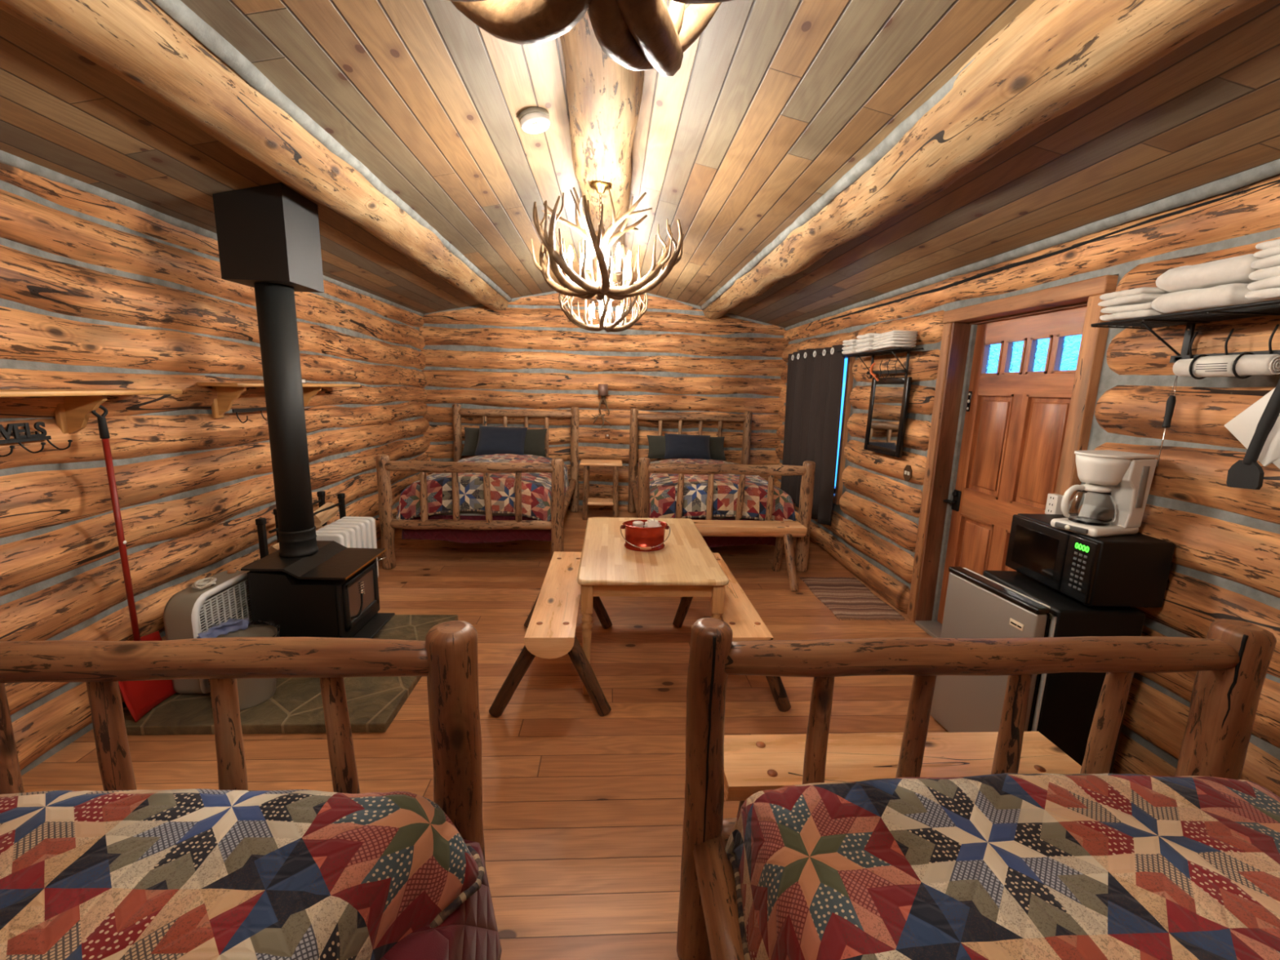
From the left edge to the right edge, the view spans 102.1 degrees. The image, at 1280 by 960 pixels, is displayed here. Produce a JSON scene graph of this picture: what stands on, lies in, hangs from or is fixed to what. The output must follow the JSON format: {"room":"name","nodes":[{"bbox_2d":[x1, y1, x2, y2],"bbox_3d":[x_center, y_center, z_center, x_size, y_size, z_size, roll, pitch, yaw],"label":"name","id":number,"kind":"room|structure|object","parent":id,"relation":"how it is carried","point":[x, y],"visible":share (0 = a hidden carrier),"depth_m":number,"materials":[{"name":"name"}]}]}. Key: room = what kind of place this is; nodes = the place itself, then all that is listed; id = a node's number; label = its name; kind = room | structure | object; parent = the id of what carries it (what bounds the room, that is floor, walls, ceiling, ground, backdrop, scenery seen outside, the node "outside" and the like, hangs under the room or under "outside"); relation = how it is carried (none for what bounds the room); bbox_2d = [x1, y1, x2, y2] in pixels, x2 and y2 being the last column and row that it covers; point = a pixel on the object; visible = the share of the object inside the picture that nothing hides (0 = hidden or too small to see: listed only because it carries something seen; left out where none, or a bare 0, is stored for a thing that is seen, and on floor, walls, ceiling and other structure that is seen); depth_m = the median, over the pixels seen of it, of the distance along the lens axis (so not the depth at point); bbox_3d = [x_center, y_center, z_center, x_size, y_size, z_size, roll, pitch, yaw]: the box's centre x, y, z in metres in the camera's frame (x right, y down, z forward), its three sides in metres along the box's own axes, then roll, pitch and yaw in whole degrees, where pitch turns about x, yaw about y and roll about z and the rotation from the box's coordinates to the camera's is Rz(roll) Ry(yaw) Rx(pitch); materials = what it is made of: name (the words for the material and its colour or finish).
{"room":"log cabin interior","nodes":[
{"label":"log cabin interior","id":0,"kind":"room"},
{"bbox_2d":[0,162,431,775],"bbox_3d":[-2.749,-0.202,2.619,0.340,2.817,9.123,1,10,-3],"label":"wall","id":1,"kind":"structure","parent":0,"point":[96,291],"depth_m":2.72,"materials":[{"name":"wood"}]},
{"bbox_2d":[0,422,72,457],"bbox_3d":[-2.530,-0.162,2.089,0.072,0.126,0.399,1,10,-3],"label":"sign","id":2,"kind":"object","parent":1,"relation":"attached to","point":[18,438],"visible":1,"depth_m":2.15,"materials":[{"name":"black metal"}]},
{"bbox_2d":[0,388,182,434],"bbox_3d":[-2.471,-0.189,1.747,0.265,0.221,1.970,1,10,-3],"label":"wall shelf","id":3,"kind":"object","parent":1,"relation":"attached to","point":[72,416],"visible":0.93,"depth_m":2.33,"materials":[{"name":"brown wood"}]},
{"bbox_2d":[0,150,423,316],"bbox_3d":[-2.594,-1.370,2.418,0.081,0.083,8.720,1,10,-3],"label":"trim","id":4,"kind":"structure","parent":1,"relation":"attached to","point":[6,158],"depth_m":2.54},
{"bbox_2d":[231,407,267,422],"bbox_3d":[-2.614,-0.460,3.619,0.073,0.091,0.540,1,10,-3],"label":"coat hooks","id":5,"kind":"object","parent":1,"relation":"attached to","point":[242,410],"visible":0.52,"depth_m":3.47,"materials":[{"name":"black metal"}]},
{"bbox_2d":[196,382,360,417],"bbox_3d":[-2.588,-0.611,3.873,0.265,0.221,1.550,1,10,-3],"label":"wall shelf","id":6,"kind":"object","parent":1,"relation":"attached to","point":[227,393],"visible":0.59,"depth_m":3.24,"materials":[{"name":"brown wood"}]},
{"bbox_2d":[21,509,1113,959],"bbox_3d":[-0.207,1.242,3.021,5.280,0.080,9.320,1,10,-3],"label":"floor","id":7,"kind":"structure","parent":0,"point":[583,809],"depth_m":2.51,"materials":[{"name":"brown wood"}]},
{"bbox_2d":[0,620,485,866],"bbox_3d":[-1.218,0.937,0.260,1.686,1.442,2.438,1,10,-3],"label":"bed","id":8,"kind":"object","parent":7,"relation":"on","point":[447,656],"visible":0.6,"depth_m":1.34,"materials":[{"name":"wood"}]},
{"bbox_2d":[0,788,484,959],"bbox_3d":[-1.172,1.070,0.359,1.670,0.356,2.057,1,10,-3],"label":"patchwork quilt","id":9,"kind":"object","parent":8,"relation":"on","point":[190,873],"visible":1,"depth_m":1.07,"materials":[{"name":"fabric"}]},
{"bbox_2d":[380,839,502,959],"bbox_3d":[-1.170,1.284,0.456,1.679,0.409,1.971,1,10,-3],"label":"bed skirt","id":10,"kind":"object","parent":8,"relation":"on","point":[470,932],"visible":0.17,"depth_m":1.22,"materials":[{"name":"red fabric"}]},
{"bbox_2d":[123,614,457,735],"bbox_3d":[-1.970,1.108,3.138,1.350,0.050,1.250,1,10,-3],"label":"hearth pad","id":11,"kind":"object","parent":7,"relation":"on","point":[295,706],"visible":0.38,"depth_m":2.67,"materials":[{"name":"stone"}]},
{"bbox_2d":[91,404,176,722],"bbox_3d":[-2.477,0.398,2.509,0.120,1.512,0.300,1,10,-3],"label":"broom","id":12,"kind":"object","parent":11,"relation":"on","point":[140,697],"visible":0.58,"depth_m":2.52,"materials":[{"name":"red"}]},
{"bbox_2d":[163,568,252,693],"bbox_3d":[-2.378,0.812,2.925,0.155,0.586,0.520,1,10,-3],"label":"heater","id":13,"kind":"object","parent":11,"relation":"on","point":[193,610],"visible":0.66,"depth_m":2.75,"materials":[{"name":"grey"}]},
{"bbox_2d":[199,579,252,684],"bbox_3d":[-2.310,0.836,2.933,0.008,0.451,0.458,1,10,-3],"label":"grille","id":14,"kind":"object","parent":13,"relation":"attached to","point":[206,681],"depth_m":2.88,"materials":[{"name":"white plastic"}]},
{"bbox_2d":[195,617,279,710],"bbox_3d":[-2.087,0.960,2.707,0.363,0.388,0.347,1,10,-3],"label":"trash can","id":15,"kind":"object","parent":11,"relation":"on","point":[252,692],"visible":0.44,"depth_m":2.73,"materials":[{"name":"brown"}]},
{"bbox_2d":[240,540,395,638],"bbox_3d":[-1.971,0.754,3.258,0.610,0.604,0.546,1,10,-3],"label":"wood stove","id":16,"kind":"object","parent":11,"relation":"on","point":[332,591],"visible":0.84,"depth_m":3.02,"materials":[{"name":"black metal"}]},
{"bbox_2d":[253,282,318,558],"bbox_3d":[-2.093,-0.328,3.071,0.206,1.586,0.206,1,10,-3],"label":"pipe","id":17,"kind":"object","parent":16,"relation":"on","point":[275,303],"visible":0.95,"depth_m":3.00,"materials":[{"name":"black"}]},
{"bbox_2d":[351,613,395,638],"bbox_3d":[-1.732,0.965,3.309,0.120,0.015,0.510,1,10,-3],"label":"shelf","id":18,"kind":"object","parent":16,"relation":"attached to","point":[379,620],"depth_m":3.36,"materials":[{"name":"black metal"}]},
{"bbox_2d":[255,490,346,559],"bbox_3d":[-2.541,0.565,3.945,0.214,0.805,0.878,1,10,-3],"label":"rack","id":19,"kind":"object","parent":7,"relation":"on","point":[260,522],"visible":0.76,"depth_m":3.67,"materials":[{"name":"black metal"}]},
{"bbox_2d":[268,525,322,555],"bbox_3d":[-2.576,0.448,3.888,0.080,0.084,0.594,1,10,-3],"label":"firewood","id":20,"kind":"object","parent":19,"relation":"in","point":[274,548],"visible":0.15,"depth_m":3.60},
{"bbox_2d":[313,502,338,527],"bbox_3d":[-2.519,0.279,4.108,0.120,0.148,0.283,1,10,-3],"label":"firewood","id":21,"kind":"object","parent":19,"relation":"in","point":[320,518],"visible":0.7,"depth_m":4.07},
{"bbox_2d":[315,516,378,576],"bbox_3d":[-2.279,0.649,4.009,0.286,0.629,0.582,1,10,-3],"label":"radiator","id":22,"kind":"object","parent":7,"relation":"on","point":[348,531],"visible":0.31,"depth_m":3.94,"materials":[{"name":"white metal"}]},
{"bbox_2d":[375,404,578,569],"bbox_3d":[-1.603,-0.077,5.871,1.682,1.442,2.426,1,10,-3],"label":"bed","id":23,"kind":"object","parent":7,"relation":"on","point":[559,503],"visible":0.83,"depth_m":4.75,"materials":[{"name":"wood"}]},
{"bbox_2d":[461,426,482,455],"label":"pillow","id":24,"kind":"object","parent":23,"relation":"on","point":[472,434],"depth_m":6.67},
{"bbox_2d":[401,515,551,543],"bbox_3d":[-1.599,0.288,5.899,1.431,0.269,2.081,1,10,-3],"label":"bedspread","id":25,"kind":"object","parent":23,"relation":"on","point":[465,536],"visible":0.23,"depth_m":4.89,"materials":[{"name":"red fabric"}]},
{"bbox_2d":[395,453,568,520],"bbox_3d":[-1.576,0.032,5.678,1.502,0.426,1.842,1,10,-3],"label":"patchwork quilt","id":26,"kind":"object","parent":23,"relation":"on","point":[535,486],"visible":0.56,"depth_m":4.83,"materials":[{"name":"fabric"}]},
{"bbox_2d":[474,425,527,455],"bbox_3d":[-1.765,-0.495,6.590,0.624,0.367,0.292,1,10,-1],"label":"pillow","id":27,"kind":"object","parent":26,"relation":"on","point":[491,440],"visible":0.98,"depth_m":6.51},
{"bbox_2d":[524,428,546,457],"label":"pillow","id":28,"kind":"object","parent":23,"relation":"on","point":[534,443],"depth_m":6.73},
{"bbox_2d":[488,551,612,717],"bbox_3d":[-0.500,0.908,3.321,0.654,0.487,1.380,1,10,-3],"label":"bench","id":29,"kind":"object","parent":7,"relation":"on","point":[551,623],"visible":0.91,"depth_m":2.75,"materials":[{"name":"brown wood"}]},
{"bbox_2d":[579,459,622,519],"bbox_3d":[-0.519,0.125,6.863,0.550,0.751,0.380,1,10,-3],"label":"nightstand","id":30,"kind":"object","parent":7,"relation":"on","point":[587,501],"visible":0.98,"depth_m":6.72,"materials":[{"name":"brown wood"}]},
{"bbox_2d":[587,497,613,502],"bbox_3d":[-0.523,0.275,6.890,0.380,0.015,0.260,1,10,-3],"label":"shelf","id":31,"kind":"object","parent":30,"relation":"attached to","point":[589,500],"depth_m":6.87,"materials":[{"name":"brown wood"}]},
{"bbox_2d":[577,517,728,695],"bbox_3d":[0.029,0.764,3.513,0.830,0.700,1.370,1,10,-3],"label":"dining table","id":32,"kind":"object","parent":7,"relation":"on","point":[686,566],"visible":0.74,"depth_m":2.96,"materials":[{"name":"brown wood"}]},
{"bbox_2d":[620,519,670,551],"bbox_3d":[0.032,0.359,3.333,0.322,0.159,0.230,1,10,-3],"label":"pail","id":33,"kind":"object","parent":32,"relation":"on","point":[643,539],"visible":0.95,"depth_m":3.27,"materials":[{"name":"red metal"}]},
{"bbox_2d":[643,518,661,527],"bbox_3d":[0.083,0.311,3.367,0.125,0.114,0.068,1,10,-3],"label":"filter","id":34,"kind":"object","parent":33,"relation":"in","point":[655,523],"visible":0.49,"depth_m":3.36,"materials":[{"name":"white paper"}]},
{"bbox_2d":[627,408,815,572],"bbox_3d":[0.744,-0.038,6.007,1.680,1.441,2.425,1,10,-3],"label":"bed","id":35,"kind":"object","parent":7,"relation":"on","point":[638,502],"visible":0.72,"depth_m":4.87,"materials":[{"name":"wood"}]},
{"bbox_2d":[646,435,665,458],"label":"pillow","id":36,"kind":"object","parent":35,"relation":"on","point":[656,446],"depth_m":6.82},
{"bbox_2d":[636,458,795,520],"bbox_3d":[0.736,0.079,5.815,1.507,0.406,1.844,1,10,-3],"label":"patchwork quilt","id":37,"kind":"object","parent":35,"relation":"on","point":[663,486],"visible":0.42,"depth_m":4.96,"materials":[{"name":"fabric"}]},
{"bbox_2d":[664,433,711,459],"bbox_3d":[0.620,-0.431,6.734,0.612,0.321,0.264,1,10,-1],"label":"pillow","id":38,"kind":"object","parent":37,"relation":"on","point":[677,446],"visible":0.99,"depth_m":6.66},
{"bbox_2d":[709,436,726,460],"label":"pillow","id":39,"kind":"object","parent":35,"relation":"on","point":[716,443],"depth_m":6.88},
{"bbox_2d":[689,518,792,547],"bbox_3d":[0.751,0.337,6.038,1.441,0.289,2.078,1,10,-3],"label":"bedspread","id":40,"kind":"object","parent":35,"relation":"on","point":[712,541],"visible":0.06,"depth_m":5.05,"materials":[{"name":"red fabric"}]},
{"bbox_2d":[672,552,791,711],"bbox_3d":[0.537,0.925,3.382,0.601,0.486,1.380,1,10,-3],"label":"bench","id":41,"kind":"object","parent":7,"relation":"on","point":[745,624],"visible":0.55,"depth_m":2.90,"materials":[{"name":"brown wood"}]},
{"bbox_2d":[692,520,807,591],"bbox_3d":[0.845,0.668,4.714,1.280,0.534,0.590,1,10,-3],"label":"bench","id":42,"kind":"object","parent":7,"relation":"on","point":[784,531],"visible":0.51,"depth_m":4.64,"materials":[{"name":"brown wood"}]},
{"bbox_2d":[798,576,906,620],"bbox_3d":[1.775,0.998,4.436,0.546,0.012,0.921,1,10,-2],"label":"rag rug","id":43,"kind":"object","parent":7,"relation":"on","point":[848,598],"visible":1,"depth_m":4.36,"materials":[{"name":"fabric"}]},
{"bbox_2d":[724,731,1081,817],"bbox_3d":[0.902,1.204,1.879,1.260,0.467,0.386,1,10,-3],"label":"bench","id":44,"kind":"object","parent":7,"relation":"on","point":[753,763],"visible":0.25,"depth_m":1.82,"materials":[{"name":"brown wood"}]},
{"bbox_2d":[676,617,1276,959],"bbox_3d":[1.032,0.975,0.390,1.692,1.442,2.436,1,10,-3],"label":"bed","id":45,"kind":"object","parent":7,"relation":"on","point":[1231,664],"visible":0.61,"depth_m":1.45,"materials":[{"name":"brown"}]},
{"bbox_2d":[724,773,1279,959],"bbox_3d":[1.049,1.105,0.489,1.561,0.352,2.058,1,10,-3],"label":"patchwork quilt","id":46,"kind":"object","parent":45,"relation":"on","point":[1004,866],"visible":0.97,"depth_m":1.11,"materials":[{"name":"fabric"}]},
{"bbox_2d":[930,566,1145,773],"bbox_3d":[1.833,0.917,2.473,0.542,0.862,0.522,2,10,1],"label":"mini refrigerator","id":47,"kind":"object","parent":7,"relation":"on","point":[993,604],"visible":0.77,"depth_m":2.27,"materials":[{"name":"black"}]},
{"bbox_2d":[1004,513,1175,607],"bbox_3d":[2.024,0.357,2.380,0.330,0.293,0.490,1,10,0],"label":"microwave","id":48,"kind":"object","parent":47,"relation":"on","point":[1132,570],"visible":0.99,"depth_m":2.16,"materials":[{"name":"black"}]},
{"bbox_2d":[1050,449,1159,537],"bbox_3d":[2.010,0.053,2.256,0.313,0.345,0.195,-2,11,-17],"label":"coffee maker","id":49,"kind":"object","parent":48,"relation":"on","point":[1129,475],"visible":0.77,"depth_m":2.19,"materials":[{"name":"white plastic"}]},
{"bbox_2d":[1061,483,1115,524],"bbox_3d":[1.954,0.097,2.259,0.198,0.162,0.168,8,12,31],"label":"coffee carafe","id":50,"kind":"object","parent":49,"relation":"on","point":[1093,504],"visible":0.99,"depth_m":2.21,"materials":[{"name":"clear glass"}]},
{"bbox_2d":[1075,454,1131,485],"bbox_3d":[1.985,-0.047,2.230,0.180,0.120,0.184,-2,11,-17],"label":"basket","id":51,"kind":"object","parent":49,"relation":"on","point":[1100,469],"depth_m":2.17,"materials":[{"name":"white plastic"}]},
{"bbox_2d":[418,293,788,510],"bbox_3d":[-0.464,-1.007,7.190,5.180,3.254,0.322,1,10,-3],"label":"wall","id":52,"kind":"structure","parent":0,"point":[527,354],"depth_m":6.99,"materials":[{"name":"wood"}]},
{"bbox_2d":[151,0,511,302],"bbox_3d":[-1.446,-1.578,2.444,0.082,0.081,8.720,1,10,-4],"label":"trim","id":53,"kind":"structure","parent":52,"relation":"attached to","point":[177,10],"depth_m":1.99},
{"bbox_2d":[423,291,558,315],"bbox_3d":[-1.634,-2.365,6.759,2.361,0.538,0.070,1,10,-3],"label":"trim","id":54,"kind":"structure","parent":52,"relation":"attached to","point":[513,300],"depth_m":6.73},
{"bbox_2d":[591,383,611,428],"bbox_3d":[-0.513,-0.984,6.934,0.221,0.592,0.169,-7,13,-40],"label":"wall sconce","id":55,"kind":"object","parent":52,"relation":"attached to","point":[602,388],"visible":1,"depth_m":6.93,"materials":[{"name":"brown metal"}]},
{"bbox_2d":[642,293,784,329],"bbox_3d":[0.751,-2.317,6.901,2.442,0.559,0.069,1,10,-3],"label":"trim","id":56,"kind":"structure","parent":52,"relation":"attached to","point":[697,307],"depth_m":6.92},
{"bbox_2d":[700,57,975,310],"bbox_3d":[1.064,-1.522,2.593,0.080,0.085,8.720,1,10,-3],"label":"trim","id":57,"kind":"structure","parent":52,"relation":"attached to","point":[895,135],"depth_m":2.55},
{"bbox_2d":[0,0,1279,327],"bbox_3d":[-0.181,-1.573,2.515,5.380,0.640,9.320,1,10,-3],"label":"ceiling","id":58,"kind":"structure","parent":0,"point":[774,102],"depth_m":2.19,"materials":[{"name":"brown wood"}]},
{"bbox_2d":[0,0,508,311],"bbox_3d":[-1.602,-1.587,2.443,0.476,0.435,8.943,1,10,-3],"label":"ceiling beam","id":59,"kind":"structure","parent":58,"relation":"attached to","point":[136,41],"depth_m":1.87,"materials":[{"name":"wood"}]},
{"bbox_2d":[212,182,324,292],"bbox_3d":[-2.063,-1.344,2.901,0.350,0.490,0.342,1,10,-3],"label":"box","id":60,"kind":"object","parent":58,"relation":"attached to","point":[270,233],"visible":0.86,"depth_m":2.75,"materials":[{"name":"black"}]},
{"bbox_2d":[518,106,550,133],"bbox_3d":[-0.511,-1.738,2.507,0.150,0.077,0.148,2,10,2],"label":"smoke detector","id":61,"kind":"object","parent":58,"relation":"attached to","point":[535,120],"visible":1,"depth_m":2.47,"materials":[{"name":"white"}]},
{"bbox_2d":[560,11,644,286],"bbox_3d":[-0.173,-1.715,2.500,0.376,0.355,8.942,1,10,-3],"label":"ceiling beam","id":62,"kind":"structure","parent":58,"relation":"attached to","point":[604,96],"depth_m":2.19,"materials":[{"name":"wood"}]},
{"bbox_2d":[444,0,733,76],"bbox_3d":[-0.073,-0.920,0.573,0.836,0.605,0.851,-4,12,-29],"label":"antler chandelier","id":63,"kind":"object","parent":62,"relation":"hanging from","point":[637,35],"visible":1,"depth_m":0.76,"materials":[{"name":"brown metal"}]},
{"bbox_2d":[558,272,648,332],"bbox_3d":[-0.363,-1.784,5.201,0.890,0.549,0.802,2,10,1],"label":"antler chandelier","id":64,"kind":"object","parent":62,"relation":"hanging from","point":[605,304],"visible":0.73,"depth_m":5.16,"materials":[{"name":"glass"}]},
{"bbox_2d":[530,180,684,300],"bbox_3d":[-0.248,-1.336,2.869,0.823,0.604,0.830,-5,12,-31],"label":"antler chandelier","id":65,"kind":"object","parent":62,"relation":"hanging from","point":[599,243],"visible":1,"depth_m":2.82,"materials":[{"name":"brown metal"}]},
{"bbox_2d":[702,0,1265,319],"bbox_3d":[1.236,-1.538,2.611,0.470,0.455,8.944,1,10,-3],"label":"ceiling beam","id":66,"kind":"structure","parent":58,"relation":"attached to","point":[1055,56],"depth_m":1.65,"materials":[{"name":"wood"}]},
{"bbox_2d":[773,173,1279,797],"bbox_3d":[2.311,-0.140,2.911,0.313,2.951,9.122,1,10,-3],"label":"wall","id":67,"kind":"structure","parent":0,"point":[1225,563],"depth_m":2.23,"materials":[{"name":"brown"}]},
{"bbox_2d":[780,344,844,525],"bbox_3d":[1.908,-0.559,5.909,0.124,1.844,1.552,1,10,-3],"label":"curtain","id":68,"kind":"object","parent":67,"relation":"attached to","point":[814,389],"visible":0.87,"depth_m":5.62,"materials":[{"name":"black fabric"}]},
{"bbox_2d":[833,355,855,504],"bbox_3d":[2.105,-0.685,5.906,0.210,1.660,1.420,1,10,-3],"label":"window","id":69,"kind":"structure","parent":67,"relation":"in","point":[847,384],"depth_m":5.26,"materials":[{"name":"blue glass"}]},
{"bbox_2d":[841,346,924,378],"bbox_3d":[2.001,-0.968,4.373,0.186,0.219,1.008,1,10,-3],"label":"wall shelf","id":70,"kind":"object","parent":67,"relation":"attached to","point":[895,350],"visible":0.92,"depth_m":4.24,"materials":[{"name":"black metal"}]},
{"bbox_2d":[841,345,858,354],"bbox_3d":[1.965,-1.177,4.690,0.192,0.074,0.224,1,10,-3],"label":"folded towel","id":71,"kind":"object","parent":70,"relation":"on","point":[851,349],"visible":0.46,"depth_m":4.64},
{"bbox_2d":[842,338,857,346],"bbox_3d":[1.968,-1.240,4.679,0.197,0.058,0.226,1,10,-3],"label":"folded towel","id":72,"kind":"object","parent":71,"relation":"on","point":[851,342],"visible":0.53,"depth_m":4.64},
{"bbox_2d":[855,341,878,352],"bbox_3d":[1.981,-1.131,4.415,0.191,0.080,0.242,1,10,-3],"label":"folded towel","id":73,"kind":"object","parent":70,"relation":"on","point":[867,346],"visible":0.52,"depth_m":4.36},
{"bbox_2d":[855,333,880,343],"bbox_3d":[1.982,-1.203,4.402,0.193,0.074,0.243,1,10,-3],"label":"folded towel","id":74,"kind":"object","parent":73,"relation":"on","point":[868,337],"visible":0.55,"depth_m":4.34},
{"bbox_2d":[872,340,916,350],"bbox_3d":[2.000,-1.060,4.081,0.195,0.051,0.303,1,10,-3],"label":"folded towel","id":75,"kind":"object","parent":70,"relation":"on","point":[894,344],"visible":0.89,"depth_m":3.96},
{"bbox_2d":[872,334,916,344],"bbox_3d":[2.001,-1.104,4.075,0.194,0.054,0.303,1,10,-3],"label":"folded towel","id":76,"kind":"object","parent":75,"relation":"on","point":[892,337],"visible":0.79,"depth_m":3.94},
{"bbox_2d":[874,330,917,337],"bbox_3d":[2.004,-1.142,4.068,0.195,0.036,0.302,1,10,-3],"label":"folded towel","id":77,"kind":"object","parent":76,"relation":"on","point":[892,332],"visible":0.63,"depth_m":3.93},
{"bbox_2d":[863,377,911,457],"bbox_3d":[2.051,-0.533,4.312,0.030,0.630,0.570,2,10,-4],"label":"wall mirror","id":78,"kind":"object","parent":67,"relation":"attached to","point":[889,400],"visible":0.91,"depth_m":4.27,"materials":[{"name":"black mirror"}]},
{"bbox_2d":[868,384,904,449],"bbox_3d":[2.052,-0.533,4.312,0.014,0.528,0.468,2,10,-4],"label":"mirror glass","id":79,"kind":"object","parent":78,"relation":"attached to","point":[886,402],"depth_m":4.31,"materials":[{"name":"white"}]},
{"bbox_2d":[903,464,912,481],"bbox_3d":[2.096,-0.054,4.055,0.012,0.126,0.102,1,10,-3],"label":"wall outlet","id":80,"kind":"object","parent":67,"relation":"attached to","point":[908,470],"visible":1,"depth_m":4.04,"materials":[{"name":"brown metal"}]},
{"bbox_2d":[915,620,942,638],"bbox_3d":[2.233,1.175,3.450,0.220,0.030,1.020,1,10,-3],"label":"threshold","id":81,"kind":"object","parent":67,"relation":"attached to","point":[933,628],"depth_m":3.84,"materials":[{"name":"silver metal"}]},
{"bbox_2d":[906,322,958,622],"bbox_3d":[2.221,-0.005,3.829,0.200,2.220,0.085,1,10,-3],"label":"trim","id":82,"kind":"structure","parent":67,"relation":"attached to","point":[947,327],"depth_m":3.80,"materials":[{"name":"wood"}]},
{"bbox_2d":[914,322,977,622],"bbox_3d":[2.212,0.006,3.776,0.153,2.215,0.021,1,10,-3],"label":"trim","id":83,"kind":"structure","parent":67,"relation":"attached to","point":[960,332],"depth_m":3.75,"materials":[{"name":"wood"}]},
{"bbox_2d":[937,306,1086,623],"bbox_3d":[2.299,0.079,3.290,0.113,2.177,0.986,1,10,-3],"label":"door","id":84,"kind":"structure","parent":67,"relation":"in","point":[1023,372],"depth_m":3.26,"materials":[{"name":"brown wood"}]},
{"bbox_2d":[942,275,1118,324],"bbox_3d":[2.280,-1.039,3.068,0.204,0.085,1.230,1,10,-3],"label":"trim","id":85,"kind":"structure","parent":67,"relation":"attached to","point":[1076,292],"depth_m":2.87,"materials":[{"name":"wood"}]},
{"bbox_2d":[784,159,1279,330],"bbox_3d":[2.217,-1.274,2.702,0.082,0.082,8.720,1,10,-3],"label":"trim","id":86,"kind":"structure","parent":67,"relation":"attached to","point":[1238,180],"depth_m":2.46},
{"bbox_2d":[1044,493,1062,514],"bbox_3d":[2.160,0.130,2.695,0.046,0.110,0.064,1,10,-3],"label":"power outlet","id":87,"kind":"object","parent":67,"relation":"attached to","point":[1053,506],"visible":0.83,"depth_m":2.68,"materials":[{"name":"white plastic"}]},
{"bbox_2d":[1054,293,1111,498],"bbox_3d":[2.283,0.196,2.712,0.200,2.220,0.088,1,10,-3],"label":"trim","id":88,"kind":"structure","parent":67,"relation":"attached to","point":[1094,340],"depth_m":2.58,"materials":[{"name":"wood"}]},
{"bbox_2d":[1090,299,1279,363],"bbox_3d":[2.104,-0.471,1.711,0.276,0.204,1.108,1,10,-3],"label":"wall shelf","id":89,"kind":"object","parent":67,"relation":"attached to","point":[1189,318],"visible":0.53,"depth_m":1.95,"materials":[{"name":"black metal"}]},
{"bbox_2d":[1099,302,1168,321],"bbox_3d":[2.085,-0.683,2.119,0.241,0.063,0.202,0,10,-7],"label":"folded towel","id":90,"kind":"object","parent":89,"relation":"on","point":[1131,311],"visible":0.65,"depth_m":2.09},
{"bbox_2d":[1097,287,1171,306],"bbox_3d":[2.074,-0.744,2.109,0.245,0.062,0.205,2,10,0],"label":"folded towel","id":91,"kind":"object","parent":90,"relation":"on","point":[1142,295],"visible":0.52,"depth_m":2.07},
{"bbox_2d":[1156,375,1177,466],"bbox_3d":[2.135,-0.239,2.096,0.027,0.375,0.030,10,13,41],"label":"fork","id":92,"kind":"object","parent":89,"relation":"hanging from","point":[1171,402],"visible":0.97,"depth_m":2.08,"materials":[{"name":"silver metal"}]},
{"bbox_2d":[1188,354,1208,379],"bbox_3d":[2.141,-0.431,1.975,0.094,0.094,0.007,1,10,-3],"label":"towel ring","id":93,"kind":"object","parent":89,"relation":"attached to","point":[1192,375],"visible":0.63,"depth_m":1.97,"materials":[{"name":"black metal"}]},
{"bbox_2d":[1151,283,1267,313],"bbox_3d":[2.091,-0.649,1.862,0.244,0.080,0.285,2,10,0],"label":"folded towel","id":94,"kind":"object","parent":89,"relation":"on","point":[1233,294],"visible":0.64,"depth_m":1.82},
{"bbox_2d":[1155,253,1262,292],"bbox_3d":[2.094,-0.734,1.845,0.240,0.090,0.284,0,10,-8],"label":"folded towel","id":95,"kind":"object","parent":94,"relation":"on","point":[1237,269],"visible":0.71,"depth_m":1.81,"materials":[{"name":"fabric"}]},
{"bbox_2d":[1173,354,1279,377],"bbox_3d":[2.144,-0.418,1.899,0.078,0.077,0.315,1,10,-3],"label":"rolled towel","id":96,"kind":"object","parent":89,"relation":"hanging from","point":[1254,364],"visible":0.96,"depth_m":1.86,"materials":[{"name":"white fabric"}]},
{"bbox_2d":[1231,351,1253,378],"bbox_3d":[2.148,-0.406,1.837,0.094,0.094,0.007,1,10,-3],"label":"towel ring","id":97,"kind":"object","parent":89,"relation":"attached to","point":[1237,357],"visible":0.68,"depth_m":1.83,"materials":[{"name":"black metal"}]},
{"bbox_2d":[1226,378,1279,489],"bbox_3d":[2.129,-0.172,1.778,0.036,0.417,0.116,-1,10,-14],"label":"spatula","id":98,"kind":"object","parent":89,"relation":"hanging from","point":[1246,473],"visible":1,"depth_m":1.78,"materials":[{"name":"plastic"}]},
{"bbox_2d":[1244,275,1279,300],"bbox_3d":[2.111,-0.592,1.557,0.257,0.072,0.296,0,10,-8],"label":"folded towel","id":99,"kind":"object","parent":89,"relation":"on","point":[1267,289],"visible":1,"depth_m":1.64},
{"bbox_2d":[1248,253,1279,279],"bbox_3d":[2.111,-0.659,1.546,0.252,0.077,0.292,1,10,-1],"label":"folded towel","id":100,"kind":"object","parent":99,"relation":"on","point":[1269,266],"visible":1,"depth_m":1.65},
{"bbox_2d":[1253,239,1279,257],"bbox_3d":[2.112,-0.717,1.535,0.258,0.062,0.293,1,10,-1],"label":"folded towel","id":101,"kind":"object","parent":100,"relation":"on","point":[1269,248],"visible":1,"depth_m":1.64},
{"bbox_2d":[1224,387,1279,466],"bbox_3d":[2.185,-0.199,1.774,0.017,0.311,0.308,1,10,-3],"label":"cutting board","id":102,"kind":"object","parent":67,"relation":"attached to","point":[1242,427],"visible":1,"depth_m":1.83,"materials":[{"name":"white plastic"}]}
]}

